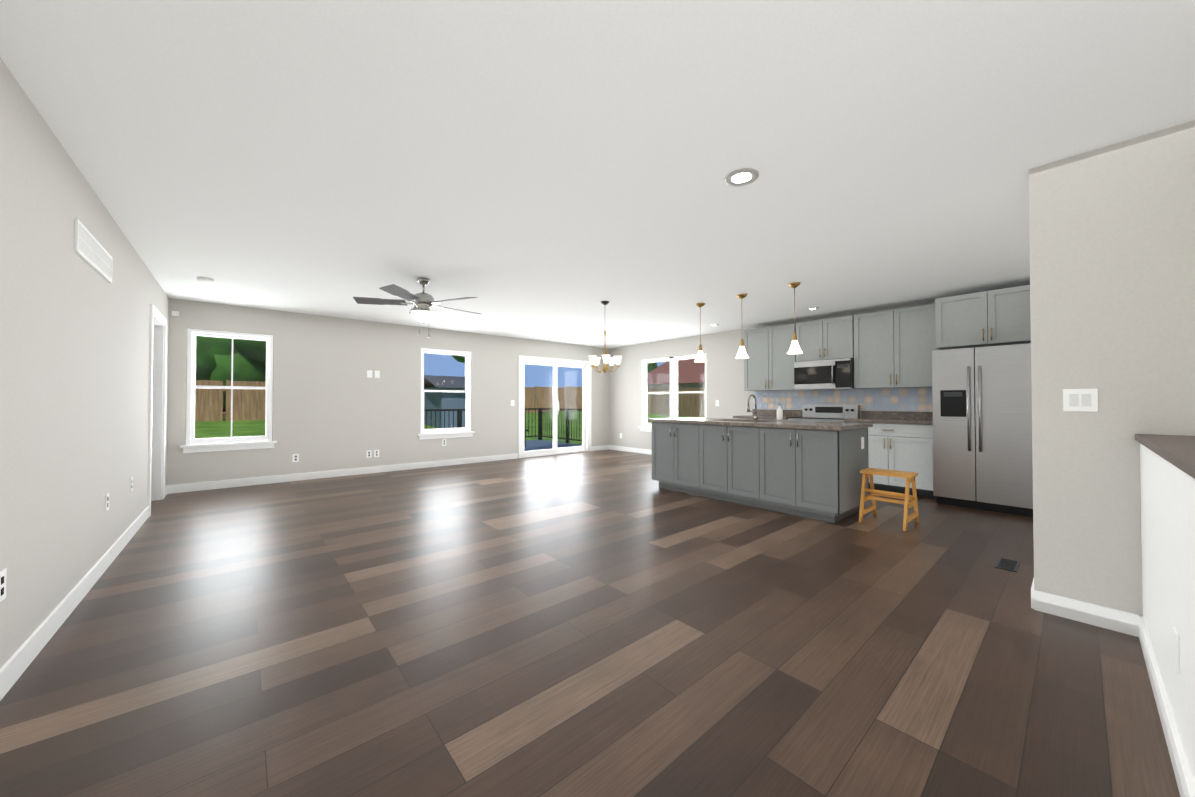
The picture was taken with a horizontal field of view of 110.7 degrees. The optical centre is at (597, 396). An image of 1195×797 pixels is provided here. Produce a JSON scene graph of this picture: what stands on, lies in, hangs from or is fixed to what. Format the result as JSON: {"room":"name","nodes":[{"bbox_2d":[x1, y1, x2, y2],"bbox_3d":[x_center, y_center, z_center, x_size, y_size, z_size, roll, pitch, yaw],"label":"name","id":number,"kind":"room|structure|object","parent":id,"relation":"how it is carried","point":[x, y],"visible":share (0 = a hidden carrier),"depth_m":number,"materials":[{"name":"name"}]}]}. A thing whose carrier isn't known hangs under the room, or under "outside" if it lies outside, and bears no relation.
{"room":"open-plan living room","nodes":[
{"label":"open-plan living room","id":0,"kind":"room"},
{"bbox_2d":[0,58,168,668],"bbox_3d":[-2.494,-0.058,1.709,0.150,2.440,9.250,1,-1,-41],"label":"wall","id":1,"kind":"structure","parent":0,"point":[74,364],"depth_m":2.08,"materials":[{"name":"paint"}]},
{"bbox_2d":[0,568,6,601],"bbox_3d":[-2.300,0.731,1.595,0.006,0.115,0.075,1,-1,-41],"label":"electrical outlet plate","id":2,"kind":"object","parent":1,"relation":"attached to","point":[3,573],"depth_m":1.60,"materials":[{"name":"white plastic"}]},
{"bbox_2d":[0,506,148,700],"bbox_3d":[-1.985,1.104,1.227,0.013,0.105,7.580,1,-1,-41],"label":"baseboard","id":3,"kind":"structure","parent":1,"relation":"attached to","point":[18,663],"depth_m":2.08,"materials":[{"name":"white wood"}]},
{"bbox_2d":[74,218,112,282],"bbox_3d":[-3.114,-0.882,2.564,0.012,0.180,0.800,1,-1,-41],"label":"air vent","id":4,"kind":"object","parent":1,"relation":"in","point":[90,250],"visible":1,"depth_m":2.45,"materials":[{"name":"white plastic"}]},
{"bbox_2d":[105,493,108,511],"bbox_3d":[-3.383,0.727,2.853,0.006,0.115,0.075,1,-1,-41],"label":"electrical outlet plate","id":5,"kind":"object","parent":1,"relation":"attached to","point":[107,495],"depth_m":2.84,"materials":[{"name":"white plastic"}]},
{"bbox_2d":[130,477,132,491],"bbox_3d":[-3.918,0.735,3.474,0.006,0.115,0.075,1,-1,-41],"label":"electrical outlet plate","id":6,"kind":"object","parent":1,"relation":"attached to","point":[131,479],"depth_m":3.47,"materials":[{"name":"white plastic"}]},
{"bbox_2d":[147,304,166,516],"bbox_3d":[-4.852,0.138,4.459,0.168,2.120,1.040,1,-1,-41],"label":"door frame","id":7,"kind":"structure","parent":1,"relation":"attached to","point":[157,406],"depth_m":4.80,"materials":[{"name":"white wood"}]},
{"bbox_2d":[166,298,608,484],"bbox_3d":[-2.583,0.019,7.636,7.450,2.440,0.150,1,-1,-41],"label":"wall","id":8,"kind":"structure","parent":0,"point":[335,407],"depth_m":6.43,"materials":[{"name":"paint"}]},
{"bbox_2d":[172,311,178,316],"bbox_3d":[-5.301,-1.043,5.189,0.060,0.060,0.030,1,-1,-41],"label":"sensor box","id":9,"kind":"object","parent":8,"relation":"attached to","point":[175,313],"visible":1,"depth_m":5.18,"materials":[{"name":"white plastic"}]},
{"bbox_2d":[180,328,276,452],"bbox_3d":[-4.935,-0.076,5.580,0.960,1.587,0.192,1,-1,-41],"label":"window","id":10,"kind":"structure","parent":8,"relation":"in","point":[192,445],"depth_m":5.52,"materials":[{"name":"clear glass"}]},
{"bbox_2d":[292,454,298,461],"bbox_3d":[-4.369,0.888,5.982,0.075,0.115,0.006,1,-1,-41],"label":"electrical outlet plate","id":11,"kind":"object","parent":8,"relation":"attached to","point":[295,457],"depth_m":5.98,"materials":[{"name":"white plastic"}]},
{"bbox_2d":[168,453,517,493],"bbox_3d":[-3.481,1.175,6.740,4.940,0.105,0.013,1,-1,-41],"label":"baseboard","id":12,"kind":"structure","parent":8,"relation":"attached to","point":[178,488],"depth_m":6.18,"materials":[{"name":"white wood"}]},
{"bbox_2d":[366,450,371,457],"bbox_3d":[-3.649,0.916,6.602,0.075,0.115,0.006,1,-1,-41],"label":"electrical outlet plate","id":13,"kind":"object","parent":8,"relation":"attached to","point":[368,453],"depth_m":6.60,"materials":[{"name":"white plastic"}]},
{"bbox_2d":[367,370,371,377],"bbox_3d":[-3.649,-0.364,6.619,0.075,0.115,0.005,1,-1,-41],"label":"switch plate","id":14,"kind":"object","parent":8,"relation":"attached to","point":[369,372],"depth_m":6.62,"materials":[{"name":"white plastic"}]},
{"bbox_2d":[374,450,378,456],"bbox_3d":[-3.566,0.917,6.673,0.075,0.115,0.006,1,-1,-41],"label":"electrical outlet plate","id":15,"kind":"object","parent":8,"relation":"attached to","point":[376,453],"depth_m":6.67,"materials":[{"name":"white plastic"}]},
{"bbox_2d":[375,371,379,377],"bbox_3d":[-3.566,-0.363,6.691,0.075,0.115,0.005,1,-1,-41],"label":"switch plate","id":16,"kind":"object","parent":8,"relation":"attached to","point":[377,373],"depth_m":6.69,"materials":[{"name":"white plastic"}]},
{"bbox_2d":[418,348,474,439],"bbox_3d":[-2.738,-0.052,7.471,1.010,1.587,0.192,1,-1,-41],"label":"window","id":17,"kind":"structure","parent":8,"relation":"in","point":[438,433],"depth_m":7.49,"materials":[{"name":"clear glass"}]},
{"bbox_2d":[518,355,591,457],"bbox_3d":[-0.920,0.212,9.051,1.920,2.090,0.165,1,-1,-41],"label":"sliding glass door","id":18,"kind":"structure","parent":8,"relation":"in","point":[586,387],"depth_m":9.03,"materials":[{"name":"clear glass"}]},
{"bbox_2d":[592,445,607,450],"bbox_3d":[0.062,1.215,9.790,0.530,0.105,0.013,1,-1,-41],"label":"baseboard","id":19,"kind":"structure","parent":8,"relation":"attached to","point":[594,448],"depth_m":9.77,"materials":[{"name":"white wood"}]},
{"bbox_2d":[0,449,1179,796],"bbox_3d":[-0.088,1.249,3.763,9.000,0.120,9.250,1,-1,-41],"label":"floor","id":20,"kind":"structure","parent":0,"point":[604,623],"depth_m":1.85,"materials":[{"name":"brown wood"}]},
{"bbox_2d":[733,417,787,419],"bbox_3d":[2.764,0.786,6.648,0.618,0.880,0.850,1,-1,-41],"label":"base cabinet","id":21,"kind":"object","parent":20,"relation":"on","point":[759,418],"depth_m":6.59,"materials":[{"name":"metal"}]},
{"bbox_2d":[749,413,784,419],"bbox_3d":[2.748,0.329,6.650,0.648,0.035,0.875,1,-1,-41],"label":"countertop","id":22,"kind":"structure","parent":21,"relation":"on","point":[762,418],"depth_m":6.34,"materials":[{"name":"brown stone"}]},
{"bbox_2d":[652,422,871,522],"bbox_3d":[1.779,0.764,4.931,0.895,0.880,2.286,1,-1,-41],"label":"kitchen island","id":23,"kind":"object","parent":20,"relation":"on","point":[809,469],"depth_m":4.33,"materials":[{"name":"grey wood"}]},
{"bbox_2d":[648,418,871,429],"bbox_3d":[1.792,0.307,4.952,0.925,0.035,2.350,1,-1,-41],"label":"island countertop","id":24,"kind":"structure","parent":23,"relation":"on","point":[731,422],"depth_m":4.55,"materials":[{"name":"brown stone"}]},
{"bbox_2d":[747,394,757,419],"bbox_3d":[1.904,0.131,5.180,0.223,0.321,0.128,1,-1,-41],"label":"faucet","id":25,"kind":"object","parent":24,"relation":"on","point":[748,408],"depth_m":5.19,"materials":[{"name":"silver metal"}]},
{"bbox_2d":[788,405,859,421],"bbox_3d":[3.267,0.668,5.993,0.676,1.100,0.760,1,-1,-41],"label":"range","id":26,"kind":"object","parent":20,"relation":"on","point":[829,413],"visible":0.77,"depth_m":6.03,"materials":[{"name":"silver metal"}]},
{"bbox_2d":[859,468,918,530],"bbox_3d":[2.762,0.954,3.921,0.468,0.486,0.400,1,-1,-41],"label":"stool","id":27,"kind":"object","parent":20,"relation":"on","point":[908,476],"visible":0.94,"depth_m":3.88,"materials":[{"name":"brown wood"}]},
{"bbox_2d":[845,421,935,498],"bbox_3d":[3.868,0.770,5.367,0.618,0.880,0.930,1,-1,-41],"label":"base cabinet","id":28,"kind":"object","parent":20,"relation":"on","point":[907,448],"depth_m":5.07,"materials":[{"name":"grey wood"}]},
{"bbox_2d":[845,417,932,424],"bbox_3d":[3.856,0.312,5.363,0.648,0.035,0.940,1,-1,-41],"label":"countertop","id":29,"kind":"structure","parent":28,"relation":"on","point":[884,420],"depth_m":5.20,"materials":[{"name":"brown stone"}]},
{"bbox_2d":[932,343,1032,516],"bbox_3d":[4.353,0.339,4.574,0.867,1.720,0.875,1,-1,-41],"label":"fridge","id":30,"kind":"object","parent":20,"relation":"on","point":[982,426],"visible":0.92,"depth_m":4.33,"materials":[{"name":"silver metal"}]},
{"bbox_2d":[994,558,1019,571],"bbox_3d":[2.868,1.174,2.891,0.260,0.006,0.110,1,-1,-41],"label":"floor vent","id":31,"kind":"object","parent":20,"relation":"in","point":[1007,564],"visible":1,"depth_m":2.88,"materials":[{"name":"metal"}]},
{"bbox_2d":[1031,578,1039,610],"bbox_3d":[3.338,1.128,3.086,2.493,0.105,0.013,1,-1,-41],"label":"baseboard","id":32,"kind":"structure","parent":20,"relation":"on","point":[1035,595],"depth_m":2.27,"materials":[{"name":"white wood"}]},
{"bbox_2d":[0,0,1194,347],"bbox_3d":[-0.088,-1.311,3.797,9.000,0.120,9.250,1,-1,-41],"label":"ceiling","id":33,"kind":"structure","parent":0,"point":[550,170],"depth_m":2.05,"materials":[{"name":"paint"}]},
{"bbox_2d":[197,277,213,282],"bbox_3d":[-4.127,-1.226,4.349,0.130,0.034,0.130,1,-1,-41],"label":"smoke detector","id":34,"kind":"object","parent":33,"relation":"attached to","point":[204,279],"visible":1,"depth_m":4.32,"materials":[{"name":"white plastic"}]},
{"bbox_2d":[353,278,479,337],"bbox_3d":[-1.835,-0.933,4.402,1.270,0.620,1.278,1,-1,-41],"label":"ceiling fan","id":35,"kind":"object","parent":33,"relation":"hanging from","point":[423,303],"visible":1,"depth_m":4.28,"materials":[{"name":"silver metal"}]},
{"bbox_2d":[589,301,621,372],"bbox_3d":[0.087,-0.760,5.366,0.435,0.940,0.421,1,-1,-41],"label":"chandelier","id":36,"kind":"object","parent":33,"relation":"hanging from","point":[595,360],"visible":1,"depth_m":5.32,"materials":[{"name":"white glass"}]},
{"bbox_2d":[694,303,706,361],"bbox_3d":[1.360,-0.846,5.466,0.164,0.766,0.164,1,-1,-41],"label":"pendant light","id":37,"kind":"object","parent":33,"relation":"hanging from","point":[700,357],"visible":1,"depth_m":5.44,"materials":[{"name":"white glass"}]},
{"bbox_2d":[724,168,758,186],"bbox_3d":[0.832,-1.264,2.390,0.190,0.008,0.190,1,-1,-41],"label":"recessed light","id":38,"kind":"object","parent":33,"relation":"in","point":[741,177],"visible":1,"depth_m":2.38,"materials":[{"name":"silver metal"}]},
{"bbox_2d":[735,294,748,358],"bbox_3d":[1.751,-0.851,5.011,0.164,0.766,0.164,1,-1,-41],"label":"pendant light","id":39,"kind":"object","parent":33,"relation":"hanging from","point":[742,354],"visible":1,"depth_m":4.98,"materials":[{"name":"white glass"}]},
{"bbox_2d":[787,282,802,353],"bbox_3d":[2.163,-0.858,4.534,0.164,0.766,0.164,1,-1,-41],"label":"pendant light","id":40,"kind":"object","parent":33,"relation":"hanging from","point":[794,348],"visible":1,"depth_m":4.51,"materials":[{"name":"white glass"}]},
{"bbox_2d":[806,307,818,309],"bbox_3d":[2.990,-1.221,5.739,0.160,0.008,0.160,1,-1,-41],"label":"recessed light","id":41,"kind":"object","parent":33,"relation":"in","point":[813,308],"visible":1,"depth_m":5.72,"materials":[{"name":"silver metal"}]},
{"bbox_2d":[609,301,934,449],"bbox_3d":[3.266,0.006,6.667,0.150,2.440,9.250,1,-1,-41],"label":"wall","id":42,"kind":"structure","parent":0,"point":[725,375],"depth_m":8.30,"materials":[{"name":"paint"}]},
{"bbox_2d":[608,445,651,454],"bbox_3d":[1.492,1.199,8.588,0.013,0.105,3.700,1,-1,-41],"label":"baseboard","id":43,"kind":"structure","parent":42,"relation":"attached to","point":[629,449],"depth_m":9.43,"materials":[{"name":"white wood"}]},
{"bbox_2d":[638,353,706,431],"bbox_3d":[1.571,-0.037,8.600,0.192,1.587,1.800,1,-1,-41],"label":"window","id":44,"kind":"structure","parent":42,"relation":"in","point":[673,401],"depth_m":8.59,"materials":[{"name":"clear glass"}]},
{"bbox_2d":[744,323,804,392],"bbox_3d":[2.897,-0.613,6.735,0.328,1.020,0.919,1,-1,-41],"label":"upper cabinet","id":45,"kind":"object","parent":42,"relation":"attached to","point":[768,368],"depth_m":6.63,"materials":[{"name":"grey wood"}]},
{"bbox_2d":[801,317,844,360],"bbox_3d":[3.413,-0.833,6.138,0.328,0.595,0.779,1,-1,-41],"label":"upper cabinet","id":46,"kind":"object","parent":42,"relation":"attached to","point":[824,339],"depth_m":6.02,"materials":[{"name":"grey wood"}]},
{"bbox_2d":[794,358,856,389],"bbox_3d":[3.365,-0.319,6.090,0.450,0.415,0.764,1,-1,-41],"label":"microwave","id":47,"kind":"object","parent":46,"relation":"attached to","point":[825,374],"visible":1,"depth_m":5.93,"materials":[{"name":"silver metal"}]},
{"bbox_2d":[753,409,932,420],"bbox_3d":[3.549,0.255,6.202,0.020,0.100,2.601,1,-1,-41],"label":"countertop","id":48,"kind":"structure","parent":42,"relation":"attached to","point":[760,412],"depth_m":5.83,"materials":[{"name":"brown stone"}]},
{"bbox_2d":[845,304,936,388],"bbox_3d":[3.955,-0.629,5.505,0.328,1.020,0.998,1,-1,-41],"label":"upper cabinet","id":49,"kind":"object","parent":42,"relation":"attached to","point":[889,352],"depth_m":5.39,"materials":[{"name":"grey wood"}]},
{"bbox_2d":[933,285,1030,349],"bbox_3d":[4.469,-0.859,4.689,0.618,0.580,0.894,1,-1,-41],"label":"upper cabinet","id":50,"kind":"object","parent":42,"relation":"attached to","point":[998,317],"depth_m":4.52,"materials":[{"name":"grey wood"}]},
{"bbox_2d":[1028,120,1194,615],"bbox_3d":[4.268,-0.044,2.760,3.430,2.440,1.720,1,-1,-41],"label":"wall block","id":51,"kind":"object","parent":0,"point":[1112,267],"visible":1,"depth_m":2.09,"materials":[{"name":"paint"}]},
{"bbox_2d":[1063,389,1097,411],"bbox_3d":[2.518,0.018,2.156,0.007,0.118,0.118,1,-1,-41],"label":"switch plate","id":52,"kind":"object","parent":51,"relation":"attached to","point":[1084,400],"depth_m":2.15,"materials":[{"name":"white plastic"}]},
{"bbox_2d":[1032,585,1131,634],"bbox_3d":[2.517,1.115,2.141,0.013,0.105,0.330,1,-1,-41],"label":"baseboard","id":53,"kind":"structure","parent":51,"relation":"attached to","point":[1085,612],"depth_m":2.13,"materials":[{"name":"white wood"}]},
{"bbox_2d":[1140,443,1194,785],"bbox_3d":[1.774,0.678,1.162,2.418,0.954,0.150,1,-1,-41],"label":"wall","id":54,"kind":"structure","parent":0,"point":[1168,535],"depth_m":1.36,"materials":[{"name":"white paint"}]},
{"bbox_2d":[1132,613,1194,796],"bbox_3d":[1.717,1.103,1.215,2.433,0.105,0.013,1,-1,-41],"label":"baseboard","id":55,"kind":"structure","parent":54,"relation":"attached to","point":[1184,780],"depth_m":1.40,"materials":[{"name":"white wood"}]},
{"bbox_2d":[1135,434,1194,478],"bbox_3d":[1.765,0.185,1.156,2.448,0.030,0.184,1,-1,-41],"label":"half wall cap","id":56,"kind":"object","parent":54,"relation":"on","point":[1177,451],"visible":1,"depth_m":1.44,"materials":[{"name":"brown wood"}]},
{"bbox_2d":[1172,626,1179,673],"bbox_3d":[1.800,0.787,1.285,0.075,0.115,0.005,1,-1,-41],"label":"electrical outlet plate","id":57,"kind":"object","parent":54,"relation":"attached to","point":[1176,651],"depth_m":1.27,"materials":[{"name":"white plastic"}]},
{"label":"outside","id":58,"kind":"structure","parent":0,"visible":0},
{"bbox_2d":[195,406,704,444],"bbox_3d":[-4.873,0.858,16.837,84.000,2.200,80.000,1,-1,-41],"label":"ground","id":59,"kind":"structure","parent":58,"point":[240,428],"depth_m":15.54,"materials":[{"name":"green plant"}]},
{"bbox_2d":[196,336,265,414],"bbox_3d":[-16.633,-3.033,18.622,6.950,7.796,5.492,1,-1,-41],"label":"tree","id":60,"kind":"object","parent":59,"relation":"on","point":[219,352],"depth_m":17.44,"materials":[{"name":"green plant"}]},
{"bbox_2d":[195,380,581,420],"bbox_3d":[-11.082,0.026,19.485,38.130,2.010,0.120,1,-1,-41],"label":"fence","id":61,"kind":"object","parent":59,"relation":"on","point":[574,394],"depth_m":16.76,"materials":[{"name":"brown wood"}]},
{"bbox_2d":[424,375,465,427],"bbox_3d":[-5.765,0.199,18.189,3.800,2.146,3.400,1,-1,-41],"label":"shed","id":62,"kind":"object","parent":59,"relation":"on","point":[444,401],"depth_m":16.55,"materials":[{"name":"paint"}]},
{"bbox_2d":[451,355,464,362],"bbox_3d":[-9.062,-4.629,33.003,7.118,10.562,8.133,1,-1,-41],"label":"tree","id":63,"kind":"object","parent":59,"relation":"on","point":[459,359],"depth_m":32.35,"materials":[{"name":"green plant"}]},
{"bbox_2d":[424,408,581,450],"bbox_3d":[-2.657,0.945,10.047,5.320,1.250,3.580,1,-1,-41],"label":"railing","id":64,"kind":"object","parent":59,"relation":"on","point":[535,445],"depth_m":11.87,"materials":[{"name":"black metal"}]},
{"bbox_2d":[647,362,657,372],"bbox_3d":[4.286,-3.752,42.639,6.270,8.214,6.007,1,-1,-41],"label":"tree","id":65,"kind":"object","parent":59,"relation":"on","point":[651,367],"depth_m":40.27,"materials":[{"name":"green plant"}]},
{"bbox_2d":[647,387,704,416],"bbox_3d":[10.108,0.156,17.149,0.120,1.966,30.990,1,-1,-41],"label":"fence","id":66,"kind":"object","parent":59,"relation":"on","point":[686,407],"depth_m":23.29,"materials":[{"name":"brown wood"}]},
{"bbox_2d":[647,359,704,410],"bbox_3d":[11.210,-1.046,28.070,11.000,4.700,14.800,1,-1,-41],"label":"neighbouring house","id":67,"kind":"structure","parent":59,"relation":"on","point":[687,368],"depth_m":28.58,"materials":[{"name":"brick"}]}
]}

